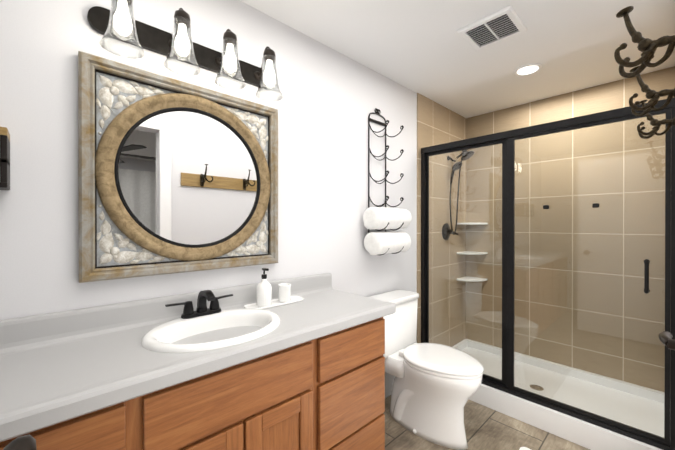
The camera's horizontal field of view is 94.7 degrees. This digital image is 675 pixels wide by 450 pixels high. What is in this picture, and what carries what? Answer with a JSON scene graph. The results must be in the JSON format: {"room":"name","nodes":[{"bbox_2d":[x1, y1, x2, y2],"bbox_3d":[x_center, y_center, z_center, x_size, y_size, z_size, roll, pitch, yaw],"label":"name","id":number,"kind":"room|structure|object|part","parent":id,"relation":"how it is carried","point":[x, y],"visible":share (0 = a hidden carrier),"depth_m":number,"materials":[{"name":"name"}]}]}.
{"room":"bathroom","nodes":[
{"label":"bathroom","id":0,"kind":"room"},
{"bbox_2d":[0,0,416,397],"bbox_3d":[-0.634,0.096,1.403,5.440,2.340,0.100,0,0,-43],"label":"wall","id":1,"kind":"structure","parent":0,"point":[329,103],"depth_m":1.45,"materials":[{"name":"paint"}]},
{"bbox_2d":[0,127,9,189],"bbox_3d":[-1.151,-0.193,0.772,0.462,0.173,0.103,0,0,-43],"label":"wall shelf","id":2,"kind":"object","parent":1,"relation":"attached to","point":[4,159],"visible":1,"depth_m":0.89,"materials":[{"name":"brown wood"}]},
{"bbox_2d":[78,51,277,282],"bbox_3d":[-0.599,-0.199,1.336,0.790,0.790,0.040,0,0,-43],"label":"mirror","id":3,"kind":"object","parent":1,"relation":"attached to","point":[176,176],"visible":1,"depth_m":1.25,"materials":[{"name":"clear mirror"}]},
{"bbox_2d":[87,0,282,100],"bbox_3d":[-0.547,-0.721,1.279,0.740,0.239,0.192,0,0,-43],"label":"sconce","id":4,"kind":"object","parent":1,"relation":"attached to","point":[119,24],"visible":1,"depth_m":1.22,"materials":[{"name":"black metal"}]},
{"bbox_2d":[363,108,411,254],"bbox_3d":[0.338,-0.306,2.128,0.382,1.022,0.173,0,0,-43],"label":"towel rack","id":5,"kind":"object","parent":1,"relation":"attached to","point":[381,218],"visible":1,"depth_m":2.06,"materials":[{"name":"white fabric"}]},
{"bbox_2d":[417,93,465,342],"bbox_3d":[0.980,0.091,2.853,0.903,2.340,0.010,0,0,-43],"label":"wall tile","id":6,"kind":"structure","parent":1,"relation":"attached to","point":[437,124],"depth_m":2.64,"materials":[{"name":"beige tile"}]},
{"bbox_2d":[240,0,674,117],"bbox_3d":[1.000,-1.118,-0.331,5.440,0.100,4.860,0,0,-43],"label":"ceiling","id":7,"kind":"structure","parent":0,"point":[425,48],"depth_m":1.83,"materials":[{"name":"paint"}]},
{"bbox_2d":[457,5,526,50],"bbox_3d":[0.849,-1.066,1.708,0.270,0.016,0.270,0,0,-43],"label":"ceiling vent","id":8,"kind":"object","parent":7,"relation":"in","point":[501,23],"visible":1,"depth_m":1.69,"materials":[{"name":"plastic"}]},
{"bbox_2d":[513,63,542,76],"bbox_3d":[1.319,-1.072,2.157,0.180,0.007,0.180,0,0,-43],"label":"recessed light","id":9,"kind":"object","parent":7,"relation":"in","point":[527,69],"visible":0.98,"depth_m":2.15,"materials":[{"name":"plastic"}]},
{"bbox_2d":[383,395,589,449],"bbox_3d":[1.000,1.322,-0.322,5.440,0.100,4.860,0,0,-43],"label":"floor","id":10,"kind":"structure","parent":0,"point":[486,428],"depth_m":1.87,"materials":[{"name":"tile"}]},
{"bbox_2d":[0,305,391,449],"bbox_3d":[-0.594,0.848,1.044,1.840,0.840,0.475,0,0,-43],"label":"bathroom vanity","id":11,"kind":"object","parent":10,"relation":"on","point":[220,369],"depth_m":1.01,"materials":[{"name":"brown wood"}]},
{"bbox_2d":[0,289,387,412],"bbox_3d":[-0.573,0.388,1.052,1.904,0.001,0.404,0,0,-43],"label":"countertop","id":12,"kind":"structure","parent":11,"relation":"on","point":[45,372],"depth_m":0.89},
{"bbox_2d":[164,289,235,316],"bbox_3d":[-0.530,0.314,1.251,0.268,0.106,0.133,0,0,-43],"label":"faucet","id":13,"kind":"object","parent":12,"relation":"on","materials":[{"name":"black metal"}]},
{"bbox_2d":[128,301,303,376],"bbox_3d":[-0.448,0.454,1.165,0.489,0.171,0.398,0,0,-43],"label":"sink","id":14,"kind":"object","parent":12,"relation":"in","point":[173,344],"depth_m":1.13,"materials":[{"name":"white ceramic"}]},
{"bbox_2d":[243,268,303,308],"bbox_3d":[-0.303,0.294,1.513,0.309,0.182,0.097,0,0,-43],"label":"soap tray","id":15,"kind":"object","parent":12,"relation":"on","point":[265,300],"visible":1,"depth_m":1.46,"materials":[{"name":"white ceramic"}]},
{"bbox_3d":[-0.303,0.379,1.513,0.309,0.012,0.097,0,0,-43],"label":"dish","id":16,"kind":"part","parent":15,"relation":"part of","materials":[{"name":"white ceramic"}]},
{"bbox_2d":[369,290,483,449],"bbox_3d":[0.558,0.875,1.961,0.439,0.778,0.702,0,0,-43],"label":"toilet","id":17,"kind":"object","parent":10,"relation":"on","point":[435,387],"visible":0.96,"depth_m":1.85,"materials":[{"name":"ceramic"}]},
{"bbox_2d":[469,384,661,449],"bbox_3d":[1.479,1.196,2.330,0.876,0.135,1.436,0,0,-43],"label":"shower pan","id":18,"kind":"object","parent":10,"relation":"on","point":[585,434],"visible":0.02,"depth_m":1.87,"materials":[{"name":"white plastic"}]},
{"bbox_2d":[421,97,674,449],"bbox_3d":[1.193,0.249,2.057,0.097,1.759,1.436,0,0,-43],"label":"shower door","id":19,"kind":"structure","parent":18,"relation":"on","point":[547,265],"depth_m":1.87,"materials":[{"name":"clear glass"}]},
{"bbox_3d":[0.692,0.099,0.510,4.540,2.340,0.100,0,0,-43],"label":"wall","id":20,"kind":"structure","parent":0,"visible":0},
{"bbox_2d":[3,434,36,449],"bbox_3d":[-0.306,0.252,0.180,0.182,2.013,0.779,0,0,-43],"label":"door knob","id":21,"kind":"object","parent":20,"relation":"in","point":[26,442],"depth_m":0.45,"materials":[{"name":"metal"}]},
{"bbox_2d":[614,6,674,138],"bbox_3d":[1.023,-0.422,0.988,1.160,0.189,0.139,0,0,-43],"label":"coat hook","id":22,"kind":"object","parent":20,"relation":"attached to","point":[647,47],"visible":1,"depth_m":0.75,"materials":[{"name":"brown metal"}]},
{"bbox_2d":[659,331,674,349],"bbox_3d":[0.712,0.239,0.645,0.154,0.060,0.065,0,0,-43],"label":"door lever","id":23,"kind":"object","parent":20,"relation":"attached to","point":[666,339],"visible":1,"depth_m":0.63,"materials":[{"name":"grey metal"}]},
{"bbox_3d":[1.877,0.092,2.634,0.100,2.340,1.560,0,0,-43],"label":"wall","id":24,"kind":"structure","parent":0,"visible":0},
{"bbox_2d":[466,66,674,324],"bbox_3d":[1.802,0.092,2.632,0.010,2.340,1.440,0,0,-43],"label":"wall tile","id":25,"kind":"structure","parent":24,"relation":"attached to","point":[618,94],"depth_m":2.52,"materials":[{"name":"beige tile"}]}
]}

